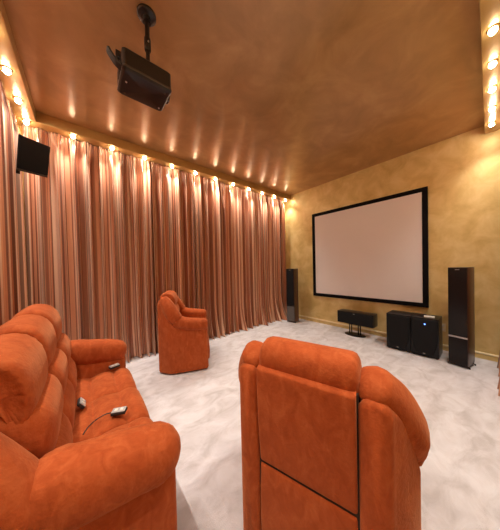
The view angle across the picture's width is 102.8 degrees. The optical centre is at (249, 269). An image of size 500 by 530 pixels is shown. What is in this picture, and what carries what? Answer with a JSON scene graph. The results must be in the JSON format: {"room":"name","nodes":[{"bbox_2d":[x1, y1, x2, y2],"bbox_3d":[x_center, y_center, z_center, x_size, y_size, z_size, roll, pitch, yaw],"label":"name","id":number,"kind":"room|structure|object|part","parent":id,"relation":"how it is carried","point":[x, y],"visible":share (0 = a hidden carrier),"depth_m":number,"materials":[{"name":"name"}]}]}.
{"room":"home theater","nodes":[
{"label":"home theater","id":0,"kind":"room"},
{"bbox_2d":[17,125,285,343],"bbox_3d":[-1.011,-0.308,4.165,5.340,3.432,0.120,-2,1,-40],"label":"wall","id":1,"kind":"structure","parent":0,"point":[19,127],"depth_m":2.56,"materials":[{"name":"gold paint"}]},
{"bbox_2d":[16,134,49,177],"bbox_3d":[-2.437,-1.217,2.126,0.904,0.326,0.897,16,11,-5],"label":"wall speaker","id":2,"kind":"object","parent":1,"relation":"attached to","point":[33,156],"visible":1,"depth_m":1.83,"materials":[{"name":"black paint"}]},
{"bbox_2d":[15,112,290,201],"bbox_3d":[-0.895,-1.959,4.048,5.220,0.132,0.218,-2,1,-40],"label":"trim","id":3,"kind":"structure","parent":1,"relation":"attached to","point":[48,123],"depth_m":3.17,"materials":[{"name":"brown paint"}]},
{"bbox_2d":[22,124,103,340],"bbox_3d":[-2.471,-0.185,2.714,0.762,3.293,0.243,-2,1,-40],"label":"curtain","id":4,"kind":"object","parent":3,"relation":"hanging from","point":[62,209],"visible":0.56,"depth_m":2.78,"materials":[{"name":"pink fabric"}]},
{"bbox_2d":[98,146,155,362],"bbox_3d":[-1.901,-0.206,3.190,0.717,3.293,0.238,-2,1,-40],"label":"curtain","id":5,"kind":"object","parent":3,"relation":"hanging from","point":[124,180],"visible":0.85,"depth_m":3.24,"materials":[{"name":"pink fabric"}]},
{"bbox_2d":[150,162,195,352],"bbox_3d":[-1.349,-0.226,3.680,0.761,3.292,0.289,-2,1,-28],"label":"curtain","id":6,"kind":"object","parent":3,"relation":"hanging from","point":[172,205],"visible":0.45,"depth_m":3.70,"materials":[{"name":"pink fabric"}]},
{"bbox_2d":[193,175,234,338],"bbox_3d":[-0.662,-0.250,4.185,0.896,3.293,0.290,-2,1,-40],"label":"curtain","id":7,"kind":"object","parent":3,"relation":"hanging from","point":[212,199],"visible":0.9,"depth_m":4.21,"materials":[{"name":"pink fabric"}]},
{"bbox_2d":[231,186,267,331],"bbox_3d":[0.047,-0.275,4.739,0.896,3.293,0.344,-2,1,-40],"label":"curtain","id":8,"kind":"object","parent":3,"relation":"hanging from","point":[249,311],"visible":0.99,"depth_m":4.77,"materials":[{"name":"pink fabric"}]},
{"bbox_2d":[260,194,286,322],"bbox_3d":[0.756,-0.300,5.309,0.916,3.293,0.372,-2,1,-40],"label":"curtain","id":9,"kind":"object","parent":1,"relation":"hanging from","point":[272,209],"visible":0.92,"depth_m":5.34,"materials":[{"name":"pink fabric"}]},
{"bbox_2d":[2,0,483,194],"bbox_3d":[0.319,-2.080,2.579,5.460,0.100,4.270,-2,1,-40],"label":"ceiling","id":10,"kind":"structure","parent":0,"point":[290,97],"depth_m":2.08,"materials":[{"name":"brown paint"}]},
{"bbox_2d":[0,0,35,121],"bbox_3d":[-1.515,-1.896,0.914,0.262,0.132,3.812,-2,1,-40],"label":"trim","id":11,"kind":"structure","parent":10,"relation":"attached to","point":[14,84],"depth_m":1.89,"materials":[{"name":"brown paint"}]},
{"bbox_2d":[0,83,10,325],"bbox_3d":[-1.556,-0.180,0.989,0.217,3.292,2.003,-2,1,-39],"label":"curtain","id":12,"kind":"object","parent":11,"relation":"hanging from","point":[5,308],"visible":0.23,"depth_m":1.64,"materials":[{"name":"pink fabric"}]},
{"bbox_2d":[0,65,12,74],"bbox_3d":[-2.204,-1.806,1.816,0.072,0.044,0.072,-2,1,-40],"label":"ceiling spotlight","id":13,"kind":"object","parent":11,"relation":"attached to","point":[6,70],"visible":1,"depth_m":1.80,"materials":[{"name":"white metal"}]},
{"bbox_3d":[-2.203,-1.806,1.816,0.048,0.043,0.048,-2,1,-40],"label":"bulb","id":14,"kind":"part","parent":13,"relation":"part of","materials":[{"name":"beige glass"}]},
{"bbox_2d":[0,80,27,318],"bbox_3d":[-2.476,-0.176,2.098,0.188,3.292,0.866,-2,1,-40],"label":"curtain","id":15,"kind":"object","parent":11,"relation":"hanging from","point":[14,203],"visible":0.38,"depth_m":1.98,"materials":[{"name":"pink fabric"}]},
{"bbox_2d":[13,96,22,103],"bbox_3d":[-2.465,-1.805,2.132,0.072,0.044,0.072,-2,1,-40],"label":"ceiling spotlight","id":16,"kind":"object","parent":11,"relation":"attached to","point":[18,100],"visible":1,"depth_m":2.12,"materials":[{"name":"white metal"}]},
{"bbox_2d":[22,119,30,124],"bbox_3d":[-2.726,-1.804,2.446,0.072,0.044,0.072,-2,1,-40],"label":"ceiling spotlight","id":17,"kind":"object","parent":11,"relation":"attached to","point":[26,121],"visible":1,"depth_m":2.43,"materials":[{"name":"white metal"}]},
{"bbox_2d":[106,3,171,110],"bbox_3d":[-0.828,-1.669,1.509,0.432,0.636,0.269,-2,1,-40],"label":"projector","id":18,"kind":"object","parent":10,"relation":"hanging from","point":[139,79],"visible":1,"depth_m":1.48,"materials":[{"name":"black plastic"}]},
{"bbox_3d":[-0.797,-1.958,1.557,0.136,0.062,0.136,-2,1,-40],"label":"ceiling plate","id":19,"kind":"part","parent":18,"relation":"part of","materials":[{"name":"black plastic"}]},
{"bbox_2d":[126,318,499,529],"bbox_3d":[0.401,1.450,2.634,5.460,0.100,4.270,-2,1,-40],"label":"floor","id":20,"kind":"structure","parent":0,"point":[460,406],"depth_m":1.86,"materials":[{"name":"carpet"}]},
{"bbox_2d":[0,304,180,529],"bbox_3d":[-1.107,0.855,1.301,0.769,1.202,1.730,-2,1,-40],"label":"recliner sofa","id":21,"kind":"object","parent":20,"relation":"on","point":[120,474],"visible":0.98,"depth_m":0.78,"materials":[{"name":"orange fabric"}]},
{"bbox_2d":[0,373,63,458],"bbox_3d":[-0.964,0.614,0.859,0.232,0.339,0.424,-2,1,-40],"label":"cushion","id":22,"kind":"object","parent":21,"relation":"on","point":[32,416],"depth_m":0.75,"materials":[{"name":"orange fabric"}]},
{"bbox_2d":[48,348,67,394],"bbox_3d":[-1.240,0.615,1.191,0.232,0.339,0.424,-2,1,-40],"label":"cushion","id":23,"kind":"object","parent":21,"relation":"on","point":[57,359],"depth_m":1.15,"materials":[{"name":"orange fabric"}]},
{"bbox_2d":[54,412,72,448],"bbox_3d":[-0.949,0.857,0.870,0.267,0.327,0.424,-2,1,-40],"label":"lumbar cushion","id":24,"kind":"object","parent":21,"relation":"on","point":[65,434],"depth_m":0.94,"materials":[{"name":"orange fabric"}]},
{"bbox_2d":[56,333,70,365],"bbox_3d":[-1.516,0.616,1.523,0.232,0.339,0.424,-2,1,-40],"label":"cushion","id":25,"kind":"object","parent":21,"relation":"on","point":[63,341],"depth_m":1.49,"materials":[{"name":"orange fabric"}]},
{"bbox_2d":[63,378,75,429],"bbox_3d":[-1.225,0.859,1.202,0.267,0.327,0.424,-2,1,-40],"label":"lumbar cushion","id":26,"kind":"object","parent":21,"relation":"on","point":[69,406],"depth_m":1.19,"materials":[{"name":"orange fabric"}]},
{"bbox_2d":[68,358,76,392],"bbox_3d":[-1.501,0.860,1.535,0.267,0.327,0.424,-2,1,-40],"label":"lumbar cushion","id":27,"kind":"object","parent":21,"relation":"on","point":[72,363],"depth_m":1.53,"materials":[{"name":"orange fabric"}]},
{"bbox_2d":[77,397,85,409],"bbox_3d":[-1.149,0.913,1.369,0.045,0.051,0.084,-2,1,-38],"label":"remote control","id":28,"kind":"object","parent":21,"relation":"on","point":[81,403],"visible":1,"depth_m":1.35,"materials":[{"name":"plastic"}]},
{"bbox_3d":[-1.142,0.907,1.374,0.006,0.046,0.078,-43,25,-29],"label":"plate","id":29,"kind":"part","parent":28,"relation":"part of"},
{"bbox_3d":[-1.565,0.967,1.869,0.697,0.940,0.151,-2,1,-40],"label":"panel","id":30,"kind":"part","parent":21,"relation":"part of","materials":[{"name":"orange fabric"}]},
{"bbox_2d":[82,406,126,434],"bbox_3d":[-0.900,0.928,1.257,0.084,0.034,0.237,0,1,44],"label":"wired remote control","id":31,"kind":"object","parent":21,"relation":"on","point":[120,410],"visible":1,"depth_m":1.29,"materials":[{"name":"plastic"}]},
{"bbox_3d":[-0.939,0.936,1.230,0.044,0.021,0.169,-1,1,22],"label":"cord","id":32,"kind":"part","parent":31,"relation":"part of","materials":[{"name":"black rubber"}]},
{"bbox_3d":[-0.851,0.914,1.308,0.078,0.005,0.046,-2,1,-15],"label":"plate","id":33,"kind":"part","parent":31,"relation":"part of","materials":[{"name":"grey plastic"}]},
{"bbox_2d":[75,368,136,405],"bbox_3d":[-1.281,1.041,1.716,0.503,0.200,0.432,-2,1,-40],"label":"seat cushion","id":34,"kind":"object","parent":21,"relation":"on","point":[92,384],"depth_m":1.71,"materials":[{"name":"orange fabric"}]},
{"bbox_2d":[72,387,149,442],"bbox_3d":[-1.005,1.040,1.384,0.503,0.200,0.432,-2,1,-40],"label":"seat cushion","id":35,"kind":"object","parent":21,"relation":"on","point":[130,397],"depth_m":1.35,"materials":[{"name":"orange fabric"}]},
{"bbox_2d":[108,363,119,369],"bbox_3d":[-1.299,0.927,1.927,0.052,0.027,0.084,-1,1,35],"label":"remote control","id":36,"kind":"object","parent":21,"relation":"on","point":[116,365],"visible":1,"depth_m":1.91,"materials":[{"name":"plastic"}]},
{"bbox_2d":[100,417,152,435],"bbox_3d":[-0.730,1.039,1.052,0.503,0.200,0.432,-2,1,-40],"label":"seat cushion","id":37,"kind":"object","parent":21,"relation":"on","point":[134,421],"depth_m":1.25,"materials":[{"name":"orange fabric"}]},
{"bbox_3d":[-0.632,0.963,0.745,0.697,0.940,0.151,-2,1,-40],"label":"panel","id":38,"kind":"part","parent":21,"relation":"part of","materials":[{"name":"orange fabric"}]},
{"bbox_2d":[157,290,209,373],"bbox_3d":[-0.989,0.873,3.119,0.706,1.102,0.859,-2,1,-14],"label":"recliner armchair","id":39,"kind":"object","parent":20,"relation":"on","point":[183,338],"visible":1,"depth_m":2.74,"materials":[{"name":"orange fabric"}]},
{"bbox_2d":[286,269,298,322],"bbox_3d":[1.126,0.654,5.183,0.247,1.378,0.252,-1,1,40],"label":"tower speaker","id":40,"kind":"object","parent":20,"relation":"on","point":[291,274],"visible":1,"depth_m":5.09},
{"bbox_2d":[286,269,293,304],"bbox_3d":[1.046,0.435,5.092,0.207,0.924,0.015,-1,1,40],"label":"grille","id":41,"kind":"object","parent":40,"relation":"attached to","point":[289,272],"depth_m":5.08,"materials":[{"name":"black fabric"}]},
{"bbox_2d":[238,336,429,529],"bbox_3d":[0.401,0.873,1.100,0.859,1.102,0.707,-1,1,33],"label":"recliner armchair","id":42,"kind":"object","parent":20,"relation":"on","point":[329,441],"visible":1,"depth_m":0.76,"materials":[{"name":"orange fabric"}]},
{"bbox_3d":[0.143,0.925,1.258,0.192,0.965,0.670,-1,1,33],"label":"panel","id":43,"kind":"part","parent":42,"relation":"part of","materials":[{"name":"orange fabric"}]},
{"bbox_3d":[0.235,0.661,0.852,0.403,0.449,0.121,-1,1,33],"label":"panel","id":44,"kind":"part","parent":42,"relation":"part of","materials":[{"name":"orange fabric"}]},
{"bbox_3d":[0.252,1.146,0.868,0.403,0.511,0.116,-1,1,33],"label":"panel","id":45,"kind":"part","parent":42,"relation":"part of","materials":[{"name":"orange fabric"}]},
{"bbox_3d":[0.649,0.918,0.925,0.192,0.965,0.670,-1,1,33],"label":"panel","id":46,"kind":"part","parent":42,"relation":"part of","materials":[{"name":"orange fabric"}]},
{"bbox_2d":[345,323,365,337],"bbox_3d":[2.179,1.221,4.111,0.250,0.230,0.405,-2,1,-40],"label":"speaker stand","id":47,"kind":"object","parent":20,"relation":"on","point":[351,333],"visible":0.78,"depth_m":4.08,"materials":[{"name":"black paint"}]},
{"bbox_2d":[337,309,377,327],"bbox_3d":[2.206,0.983,4.104,0.255,0.245,0.690,-2,1,-40],"label":"speaker","id":48,"kind":"object","parent":47,"relation":"on","point":[365,319],"visible":1,"depth_m":3.98},
{"bbox_2d":[386,310,414,352],"bbox_3d":[2.604,1.037,3.432,0.373,0.600,0.330,-2,1,-40],"label":"subwoofer","id":49,"kind":"object","parent":20,"relation":"on","point":[398,323],"visible":0.86,"depth_m":3.31,"materials":[{"name":"black paint"}]},
{"bbox_2d":[386,314,409,349],"bbox_3d":[2.475,1.034,3.325,0.031,0.555,0.310,-2,1,-40],"label":"grille","id":50,"kind":"object","parent":49,"relation":"attached to","point":[398,325],"depth_m":3.31,"materials":[{"name":"black fabric"}]},
{"bbox_2d":[411,313,442,359],"bbox_3d":[2.815,1.036,3.172,0.380,0.600,0.330,-2,1,-40],"label":"subwoofer","id":51,"kind":"object","parent":20,"relation":"on","point":[426,333],"visible":1,"depth_m":3.05,"materials":[{"name":"black paint"}]},
{"bbox_2d":[448,267,475,369],"bbox_3d":[2.987,0.649,2.814,0.267,1.377,0.230,-2,1,-28],"label":"tower speaker","id":52,"kind":"object","parent":20,"relation":"on","point":[461,298],"visible":1,"depth_m":2.74},
{"bbox_2d":[448,268,467,337],"bbox_3d":[2.873,0.439,2.754,0.015,0.943,0.190,-2,1,-28],"label":"grille","id":53,"kind":"object","parent":52,"relation":"attached to","point":[457,277],"depth_m":2.74,"materials":[{"name":"black fabric"}]},
{"bbox_2d":[285,126,499,354],"bbox_3d":[2.414,-0.389,4.311,0.120,3.432,4.270,-2,1,-40],"label":"wall","id":54,"kind":"structure","parent":0,"point":[461,173],"depth_m":3.29,"materials":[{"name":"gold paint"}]},
{"bbox_2d":[312,186,428,307],"bbox_3d":[2.346,-0.383,4.261,0.041,2.068,2.219,-2,1,-40],"label":"projection screen","id":55,"kind":"object","parent":54,"relation":"attached to","point":[375,250],"visible":1,"depth_m":4.00,"materials":[{"name":"white fabric"}]},
{"bbox_2d":[299,315,498,361],"bbox_3d":[2.397,1.281,4.292,0.024,0.094,4.030,-2,1,-40],"label":"baseboard","id":56,"kind":"structure","parent":54,"relation":"attached to","point":[482,355],"depth_m":4.16,"materials":[{"name":"beige wood"}]},
{"bbox_2d":[442,323,445,331],"bbox_3d":[3.207,0.950,3.308,0.014,0.130,0.070,-2,1,-40],"label":"wall outlet","id":57,"kind":"object","parent":54,"relation":"attached to","point":[443,325],"visible":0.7,"depth_m":3.29,"materials":[{"name":"white plastic"}]},
{"bbox_2d":[479,0,499,133],"bbox_3d":[1.620,-1.973,1.223,4.958,0.132,0.282,-2,1,-40],"label":"trim","id":58,"kind":"structure","parent":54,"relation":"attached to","point":[489,9],"depth_m":1.82,"materials":[{"name":"brown paint"}]},
{"bbox_2d":[487,105,496,111],"bbox_3d":[2.921,-1.933,2.403,0.072,0.044,0.072,-2,1,-40],"label":"ceiling spotlight","id":59,"kind":"object","parent":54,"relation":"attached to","point":[491,108],"visible":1,"depth_m":2.39,"materials":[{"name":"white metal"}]},
{"bbox_2d":[488,121,495,126],"bbox_3d":[3.248,-1.945,2.674,0.072,0.044,0.072,-2,1,-40],"label":"ceiling spotlight","id":60,"kind":"object","parent":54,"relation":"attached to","point":[490,124],"visible":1,"depth_m":2.66,"materials":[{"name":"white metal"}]},
{"bbox_2d":[487,85,497,92],"bbox_3d":[2.595,-1.922,2.132,0.072,0.044,0.072,-2,1,-40],"label":"ceiling spotlight","id":61,"kind":"object","parent":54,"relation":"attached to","point":[491,89],"visible":1,"depth_m":2.12,"materials":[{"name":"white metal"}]},
{"bbox_3d":[2.595,-1.921,2.132,0.048,0.043,0.048,-2,1,-40],"label":"bulb","id":62,"kind":"part","parent":61,"relation":"part of","materials":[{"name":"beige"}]},
{"bbox_2d":[486,23,499,35],"bbox_3d":[1.941,-1.898,1.589,0.072,0.044,0.072,-2,1,-40],"label":"ceiling spotlight","id":63,"kind":"object","parent":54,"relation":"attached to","point":[492,30],"visible":1,"depth_m":1.58,"materials":[{"name":"white glass"}]},
{"bbox_3d":[1.941,-1.898,1.589,0.048,0.043,0.048,-2,1,-40],"label":"bulb","id":64,"kind":"part","parent":63,"relation":"part of","materials":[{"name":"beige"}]},
{"bbox_2d":[487,59,498,68],"bbox_3d":[2.268,-1.910,1.860,0.072,0.044,0.072,-2,1,-40],"label":"ceiling spotlight","id":65,"kind":"object","parent":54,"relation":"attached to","point":[491,64],"visible":1,"depth_m":1.85,"materials":[{"name":"white glass"}]},
{"bbox_3d":[2.268,-1.910,1.860,0.048,0.043,0.048,-2,1,-40],"label":"bulb","id":66,"kind":"part","parent":65,"relation":"part of","materials":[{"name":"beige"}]},
{"bbox_2d":[497,352,499,395],"bbox_3d":[3.029,-0.307,2.377,1.207,3.292,0.116,-2,1,-40],"label":"curtain","id":67,"kind":"object","parent":54,"relation":"hanging from","point":[498,364],"visible":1,"depth_m":2.50,"materials":[{"name":"pink fabric"}]}
]}

